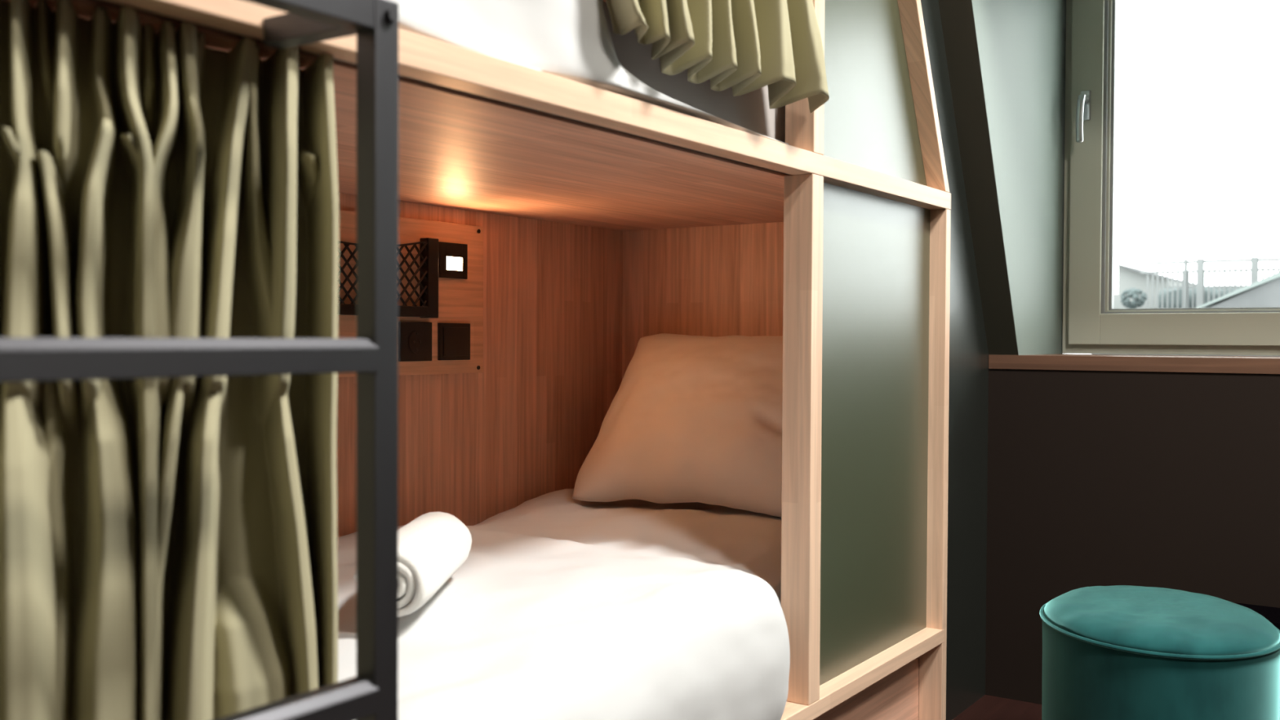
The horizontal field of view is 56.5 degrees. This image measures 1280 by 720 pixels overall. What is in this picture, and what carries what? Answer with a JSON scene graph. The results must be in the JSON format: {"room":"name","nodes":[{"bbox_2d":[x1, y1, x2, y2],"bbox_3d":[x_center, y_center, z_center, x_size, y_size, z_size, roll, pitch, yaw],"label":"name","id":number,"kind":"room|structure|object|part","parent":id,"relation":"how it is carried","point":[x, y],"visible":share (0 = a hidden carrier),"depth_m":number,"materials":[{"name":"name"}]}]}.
{"room":"hostel dormitory room","nodes":[
{"label":"hostel dormitory room","id":0,"kind":"room"},
{"bbox_2d":[918,0,988,719],"bbox_3d":[0.073,-0.743,2.030,0.050,3.410,3.259,1,1,34],"label":"wall","id":1,"kind":"structure","parent":0,"point":[968,393],"depth_m":3.17,"materials":[{"name":"black paint"}]},
{"bbox_2d":[937,0,1018,355],"bbox_3d":[0.695,-1.243,2.835,0.102,2.473,1.237,1,1,34],"label":"sloped wall","id":2,"kind":"structure","parent":0,"point":[957,16],"depth_m":3.12,"materials":[{"name":"paint"}]},
{"bbox_2d":[952,694,1041,719],"bbox_3d":[0.314,1.015,0.890,3.950,0.060,5.200,1,1,34],"label":"floor","id":3,"kind":"structure","parent":0,"point":[988,707],"depth_m":3.21,"materials":[{"name":"brown wood"}]},
{"bbox_2d":[0,0,398,719],"bbox_3d":[-0.438,0.317,1.005,0.156,1.325,0.503,1,1,34],"label":"ladder","id":4,"kind":"object","parent":3,"relation":"on","point":[371,695],"visible":1,"depth_m":1.14,"materials":[{"name":"black metal"}]},
{"bbox_3d":[-0.257,0.315,1.167,0.027,1.325,0.031,1,1,34],"label":"ladder post","id":5,"kind":"part","parent":4,"relation":"part of","materials":[{"name":"black metal"}]},
{"bbox_2d":[29,0,951,719],"bbox_3d":[-0.400,-0.191,2.096,1.021,2.300,2.745,1,1,34],"label":"bunk bed","id":6,"kind":"object","parent":3,"relation":"on","point":[549,225],"visible":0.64,"depth_m":2.66,"materials":[{"name":"brown wood"}]},
{"bbox_2d":[0,0,338,719],"bbox_3d":[-0.536,0.164,1.108,0.104,0.996,0.656,1,1,34],"label":"curtain","id":7,"kind":"object","parent":6,"relation":"hanging from","point":[168,546],"visible":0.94,"depth_m":1.18,"materials":[{"name":"beige fabric"}]},
{"bbox_2d":[398,321,431,361],"bbox_3d":[-0.521,-0.043,2.770,0.012,0.091,0.103,1,1,34],"label":"power socket","id":8,"kind":"object","parent":6,"relation":"attached to","point":[415,338],"depth_m":2.76,"materials":[{"name":"black plastic"}]},
{"bbox_2d":[438,241,467,279],"bbox_3d":[-0.451,-0.239,2.873,0.007,0.085,0.096,1,1,34],"label":"light","id":9,"kind":"object","parent":6,"relation":"attached to","point":[452,255],"depth_m":2.87,"materials":[{"name":"black plastic"}]},
{"bbox_2d":[437,323,470,359],"bbox_3d":[-0.448,-0.044,2.879,0.010,0.089,0.107,1,1,34],"label":"wall switch","id":10,"kind":"object","parent":6,"relation":"attached to","point":[453,339],"depth_m":2.87,"materials":[{"name":"black plastic"}]},
{"bbox_3d":[-0.818,0.146,2.382,0.016,1.013,2.740,1,1,34],"label":"panel","id":11,"kind":"part","parent":6,"relation":"part of","materials":[{"name":"brown wood"}]},
{"bbox_3d":[-0.016,-0.366,1.789,0.045,0.040,2.672,1,1,34],"label":"rail","id":12,"kind":"part","parent":6,"relation":"part of","materials":[{"name":"brown wood"}]},
{"bbox_2d":[603,0,785,142],"bbox_3d":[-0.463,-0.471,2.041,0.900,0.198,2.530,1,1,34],"label":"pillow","id":13,"kind":"object","parent":6,"relation":"on","point":[751,111],"visible":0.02,"depth_m":2.08,"materials":[{"name":"grey fabric"}]},
{"bbox_2d":[390,0,788,144],"bbox_3d":[-0.619,-0.529,1.726,1.000,0.285,1.787,1,1,34],"label":"mattress","id":14,"kind":"object","parent":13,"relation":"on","point":[568,39],"visible":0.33,"depth_m":1.60,"materials":[{"name":"white fabric"}]},
{"bbox_3d":[0.341,0.136,3.238,0.940,1.013,0.016,1,1,34],"label":"panel","id":15,"kind":"part","parent":6,"relation":"part of","materials":[{"name":"brown wood"}]},
{"bbox_2d":[605,0,829,112],"bbox_3d":[0.127,-0.864,1.919,0.116,0.815,0.761,1,1,34],"label":"curtain","id":16,"kind":"object","parent":6,"relation":"hanging from","point":[746,46],"visible":1,"depth_m":1.95,"materials":[{"name":"beige fabric"}]},
{"bbox_3d":[0.313,0.153,2.303,0.062,1.013,0.048,1,1,34],"label":"post","id":17,"kind":"part","parent":6,"relation":"part of","materials":[{"name":"brown wood"}]},
{"bbox_3d":[0.319,-0.838,2.286,0.062,0.886,0.044,1,1,34],"label":"post","id":18,"kind":"part","parent":6,"relation":"part of","materials":[{"name":"brown wood"}]},
{"bbox_3d":[-0.032,0.683,1.804,0.058,0.032,2.653,1,1,34],"label":"rail","id":19,"kind":"part","parent":6,"relation":"part of","materials":[{"name":"brown wood"}]},
{"bbox_3d":[-0.054,0.832,1.842,0.016,0.266,2.594,1,1,34],"label":"panel","id":20,"kind":"part","parent":6,"relation":"part of","materials":[{"name":"brown wood"}]},
{"bbox_3d":[0.503,0.148,2.611,0.012,1.019,0.679,1,1,34],"label":"panel","id":21,"kind":"part","parent":6,"relation":"part of","materials":[{"name":"green glass"}]},
{"bbox_3d":[0.504,-0.842,2.593,0.012,0.888,0.674,1,1,34],"label":"panel","id":22,"kind":"part","parent":6,"relation":"part of","materials":[{"name":"grey laminate"}]},
{"bbox_3d":[0.594,-0.844,2.692,0.062,0.886,0.463,1,1,34],"label":"slanted post","id":23,"kind":"part","parent":6,"relation":"part of","materials":[{"name":"brown wood"}]},
{"bbox_3d":[0.716,0.293,2.898,0.058,1.312,0.031,1,1,34],"label":"post","id":24,"kind":"part","parent":6,"relation":"part of","materials":[{"name":"brown wood"}]},
{"bbox_3d":[-0.445,0.593,2.130,0.860,0.130,2.670,1,1,34],"label":"mattress","id":25,"kind":"object","parent":6,"relation":"on","visible":0},
{"bbox_2d":[337,488,790,719],"bbox_3d":[-0.394,0.507,2.082,1.076,0.288,2.610,1,1,34],"label":"duvet","id":26,"kind":"object","parent":25,"relation":"on","point":[559,606],"visible":0.49,"depth_m":1.95,"materials":[{"name":"white fabric"}]},
{"bbox_2d":[353,511,471,617],"bbox_3d":[-0.358,0.320,1.905,0.121,0.113,0.371,0,1,3],"label":"rolled towel","id":27,"kind":"object","parent":26,"relation":"on","point":[433,546],"visible":0.81,"depth_m":1.82,"materials":[{"name":"white fabric"}]},
{"bbox_2d":[572,333,782,517],"bbox_3d":[0.220,0.147,2.979,0.760,0.428,0.346,1,1,34],"label":"pillow","id":28,"kind":"object","parent":26,"relation":"on","point":[689,418],"visible":0.66,"depth_m":2.92,"materials":[{"name":"beige fabric"}]},
{"bbox_2d":[1039,585,1279,719],"bbox_3d":[1.071,0.725,2.477,0.472,0.445,0.537,1,1,34],"label":"pouf","id":29,"kind":"object","parent":3,"relation":"on","point":[1114,652],"visible":1,"depth_m":2.28,"materials":[{"name":"teal fabric"}]},
{"bbox_2d":[1042,585,1279,655],"bbox_3d":[1.072,0.525,2.474,0.463,0.046,0.527,1,1,34],"label":"seat cushion","id":30,"kind":"object","parent":29,"relation":"on","point":[1114,620],"depth_m":2.34,"materials":[{"name":"teal fabric"}]},
{"bbox_2d":[1235,603,1279,630],"bbox_3d":[1.806,0.786,2.670,0.885,0.345,0.186,1,1,34],"label":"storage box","id":31,"kind":"object","parent":3,"relation":"on","point":[1272,614],"visible":0.15,"depth_m":2.88,"materials":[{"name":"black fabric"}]},
{"bbox_2d":[971,0,1066,355],"bbox_3d":[1.020,-0.645,3.265,0.030,1.263,1.144,1,1,34],"label":"wall","id":32,"kind":"structure","parent":0,"point":[1021,44],"depth_m":3.35,"materials":[{"name":"grey paint"}]},
{"bbox_2d":[985,368,1279,704],"bbox_3d":[2.135,0.503,2.596,2.765,0.917,0.060,1,1,34],"label":"wall","id":33,"kind":"structure","parent":0,"point":[1168,480],"depth_m":3.14,"materials":[{"name":"black paint"}]},
{"bbox_2d":[988,353,1279,373],"bbox_3d":[2.236,0.022,2.750,2.744,0.039,0.449,1,1,34],"label":"window sill","id":34,"kind":"structure","parent":33,"relation":"on","point":[1111,362],"depth_m":3.12,"materials":[{"name":"brown wood"}]},
{"bbox_3d":[1.857,-0.628,3.329,1.360,1.550,0.100,1,1,34],"label":"wall","id":35,"kind":"structure","parent":0,"visible":0},
{"bbox_2d":[1062,0,1279,355],"bbox_3d":[1.823,-0.629,3.281,1.275,1.237,0.156,1,1,34],"label":"window","id":36,"kind":"structure","parent":35,"relation":"in","point":[1171,195],"depth_m":3.49,"materials":[{"name":"beige paint"}]},
{"bbox_3d":[1.311,-0.719,3.546,0.025,0.142,0.022,1,1,34],"label":"handle lever","id":37,"kind":"part","parent":36,"relation":"part of","materials":[{"name":"silver metal"}]},
{"bbox_3d":[1.330,-0.764,3.567,0.028,0.088,0.045,1,1,34],"label":"handle","id":38,"kind":"part","parent":36,"relation":"part of","materials":[{"name":"silver metal"}]},
{"bbox_3d":[1.839,-0.631,3.302,1.020,0.984,0.004,1,1,34],"label":"pane","id":39,"kind":"part","parent":36,"relation":"part of","materials":[{"name":"clear glass"}]},
{"label":"outside","id":40,"kind":"structure","parent":0,"visible":0},
{"bbox_2d":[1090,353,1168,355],"bbox_3d":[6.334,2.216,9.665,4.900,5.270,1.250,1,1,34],"label":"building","id":41,"kind":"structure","parent":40,"point":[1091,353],"depth_m":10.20,"materials":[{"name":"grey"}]},
{"bbox_2d":[1213,355,1242,355],"bbox_3d":[5.315,0.471,8.789,2.003,3.531,1.600,1,1,34],"label":"pitched roof","id":42,"kind":"structure","parent":41,"relation":"on","point":[1213,355],"depth_m":8.60,"materials":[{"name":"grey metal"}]}
]}

